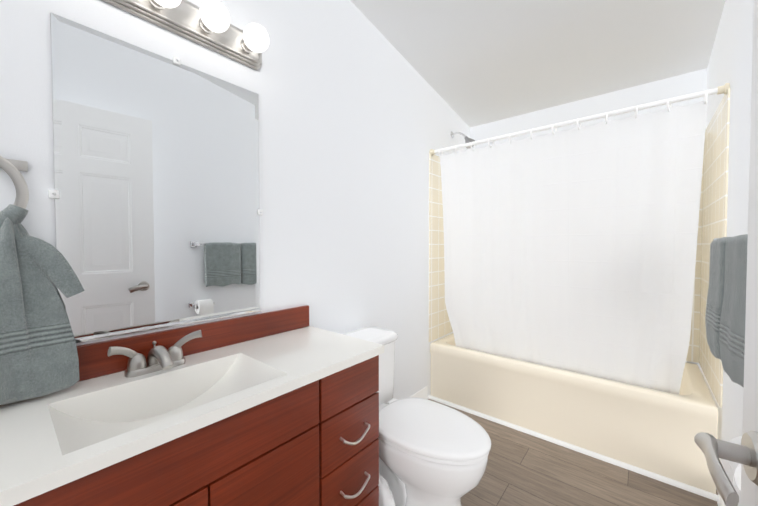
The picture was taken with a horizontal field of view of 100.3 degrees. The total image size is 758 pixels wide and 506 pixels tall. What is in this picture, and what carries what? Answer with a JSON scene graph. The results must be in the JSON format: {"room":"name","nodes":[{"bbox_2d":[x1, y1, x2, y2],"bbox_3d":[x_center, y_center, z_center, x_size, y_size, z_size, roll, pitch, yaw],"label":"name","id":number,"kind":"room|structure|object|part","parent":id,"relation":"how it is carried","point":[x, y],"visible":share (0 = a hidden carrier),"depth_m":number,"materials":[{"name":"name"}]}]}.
{"room":"bathroom","nodes":[
{"label":"bathroom","id":0,"kind":"room"},
{"bbox_2d":[0,0,469,399],"bbox_3d":[-0.205,-0.407,1.792,0.100,3.087,3.370,1,2,40],"label":"wall","id":1,"kind":"structure","parent":0,"point":[359,118],"depth_m":1.60,"materials":[{"name":"white paint"}]},
{"bbox_2d":[0,156,84,404],"bbox_3d":[-0.928,0.051,0.761,0.122,0.625,0.319,1,2,40],"label":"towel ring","id":2,"kind":"object","parent":1,"relation":"attached to","point":[38,353],"visible":0.96,"depth_m":0.80,"materials":[{"name":"grey fabric"}]},
{"bbox_2d":[48,13,262,342],"bbox_3d":[-0.703,-0.212,1.111,0.012,0.935,0.636,1,2,40],"label":"mirror","id":3,"kind":"object","parent":1,"relation":"attached to","point":[154,194],"visible":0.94,"depth_m":1.04,"materials":[{"name":"clear glass"}]},
{"bbox_2d":[102,0,268,69],"bbox_3d":[-0.642,-0.827,1.065,0.146,0.132,0.610,1,2,40],"label":"sconce","id":4,"kind":"object","parent":1,"relation":"attached to","point":[206,24],"visible":1,"depth_m":1.11,"materials":[{"name":"silver metal"}]},
{"bbox_2d":[409,386,427,398],"bbox_3d":[0.016,1.082,2.003,0.012,0.100,1.115,1,2,40],"label":"baseboard","id":5,"kind":"structure","parent":1,"relation":"attached to","point":[422,393],"depth_m":2.38,"materials":[{"name":"white"}]},
{"bbox_2d":[429,153,452,341],"bbox_3d":[0.618,-0.044,2.702,0.008,1.452,0.730,1,2,40],"label":"tiled wall","id":6,"kind":"structure","parent":1,"relation":"attached to","point":[439,324],"depth_m":2.50,"materials":[{"name":"beige tile"}]},
{"bbox_2d":[429,83,729,394],"bbox_3d":[1.019,-0.018,1.979,1.544,1.529,0.148,1,2,40],"label":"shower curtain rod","id":7,"kind":"object","parent":6,"relation":"attached to","point":[574,249],"visible":1,"depth_m":1.84,"materials":[{"name":"white fabric"}]},
{"bbox_2d":[450,131,474,148],"bbox_3d":[0.698,-0.945,2.621,0.206,0.172,0.086,1,2,40],"label":"shower head","id":8,"kind":"object","parent":1,"relation":"attached to","point":[466,138],"visible":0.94,"depth_m":2.60},
{"bbox_2d":[350,0,724,127],"bbox_3d":[0.428,-1.435,1.239,1.750,0.639,3.370,1,2,40],"label":"ceiling","id":9,"kind":"structure","parent":0,"point":[473,63],"depth_m":1.92,"materials":[{"name":"white paint"}]},
{"bbox_2d":[428,399,717,505],"bbox_3d":[0.428,1.198,1.299,1.750,0.100,3.370,1,2,40],"label":"floor","id":10,"kind":"structure","parent":0,"point":[524,469],"depth_m":1.58,"materials":[{"name":"brown wood"}]},
{"bbox_2d":[0,305,383,505],"bbox_3d":[-0.575,0.710,0.908,0.493,0.893,1.295,1,2,40],"label":"bathroom vanity","id":11,"kind":"object","parent":10,"relation":"on","point":[277,408],"visible":1,"depth_m":0.92,"materials":[{"name":"brown wood"}]},
{"bbox_2d":[107,330,201,377],"bbox_3d":[-0.675,0.316,0.979,0.143,0.106,0.249,1,2,40],"label":"faucet","id":12,"kind":"object","parent":11,"relation":"on","point":[162,362],"depth_m":0.97,"materials":[{"name":"silver metal"}]},
{"bbox_2d":[378,474,394,505],"bbox_3d":[-0.019,1.043,1.363,0.234,0.204,0.091,1,2,40],"label":"plastic bag","id":13,"kind":"object","parent":10,"relation":"on","point":[386,497],"visible":0.35,"depth_m":1.31,"materials":[{"name":"white"}]},
{"bbox_2d":[343,327,490,505],"bbox_3d":[0.116,0.789,1.468,0.797,0.710,0.422,1,2,40],"label":"toilet","id":14,"kind":"object","parent":10,"relation":"on","point":[432,453],"visible":0.73,"depth_m":1.30,"materials":[{"name":"white ceramic"}]},
{"bbox_3d":[0.216,0.761,1.385,0.538,0.045,0.382,1,2,40],"label":"seat","id":15,"kind":"part","parent":14,"relation":"part of","materials":[{"name":"white plastic"}]},
{"bbox_2d":[428,395,718,501],"bbox_3d":[0.977,1.123,1.955,1.550,0.020,0.020,1,2,40],"label":"baseboard trim","id":16,"kind":"object","parent":10,"relation":"on","point":[692,489],"visible":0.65,"depth_m":1.77,"materials":[{"name":"white"}]},
{"bbox_2d":[430,333,717,493],"bbox_3d":[1.207,0.911,2.225,1.528,0.430,0.719,1,2,40],"label":"bathtub","id":17,"kind":"object","parent":10,"relation":"on","point":[653,430],"visible":0.75,"depth_m":1.79,"materials":[{"name":"beige ceramic"}]},
{"bbox_2d":[470,68,706,368],"bbox_3d":[1.476,-0.424,2.517,1.550,3.087,0.100,1,2,40],"label":"wall","id":18,"kind":"structure","parent":0,"point":[679,85],"depth_m":2.31,"materials":[{"name":"white paint"}]},
{"bbox_2d":[686,155,703,362],"bbox_3d":[1.442,-0.039,2.485,1.534,1.452,0.008,1,2,40],"label":"tiled wall","id":19,"kind":"structure","parent":18,"relation":"attached to","point":[693,353],"depth_m":2.01,"materials":[{"name":"beige tile"}]},
{"bbox_2d":[700,0,753,505],"bbox_3d":[1.061,-0.383,0.734,0.100,3.087,3.370,1,2,40],"label":"wall","id":20,"kind":"structure","parent":0,"point":[730,61],"depth_m":1.32,"materials":[{"name":"white paint"}]},
{"bbox_2d":[699,88,729,407],"bbox_3d":[1.802,-0.021,1.714,0.008,1.452,0.730,1,2,40],"label":"tiled wall","id":21,"kind":"structure","parent":20,"relation":"attached to","point":[715,182],"depth_m":1.66,"materials":[{"name":"beige tile"}]},
{"bbox_2d":[717,494,725,505],"bbox_3d":[0.778,1.116,0.516,0.012,0.100,2.420,1,2,40],"label":"baseboard","id":22,"kind":"structure","parent":20,"relation":"attached to","point":[720,502],"depth_m":1.42,"materials":[{"name":"white"}]},
{"bbox_2d":[694,0,757,505],"bbox_3d":[0.299,0.148,0.097,0.153,2.030,0.860,1,2,35],"label":"door","id":23,"kind":"structure","parent":20,"relation":"in","point":[714,450],"depth_m":0.43,"materials":[{"name":"white paint"}]},
{"bbox_3d":[0.493,0.270,0.378,0.153,0.068,0.124,1,2,35],"label":"handle","id":24,"kind":"part","parent":23,"relation":"part of","materials":[{"name":"silver metal"}]},
{"bbox_2d":[705,234,747,387],"bbox_3d":[1.032,0.136,0.888,0.126,0.385,0.718,1,2,40],"label":"towel","id":25,"kind":"object","parent":20,"relation":"attached to","point":[725,314],"visible":0.73,"depth_m":0.82,"materials":[{"name":"grey fabric"}]},
{"bbox_2d":[723,436,741,490],"bbox_3d":[0.843,0.505,0.676,0.134,0.169,0.176,1,2,40],"label":"toilet paper","id":26,"kind":"object","parent":20,"relation":"attached to","point":[732,470],"visible":0.19,"depth_m":0.69,"materials":[{"name":"white paper"}]}
]}

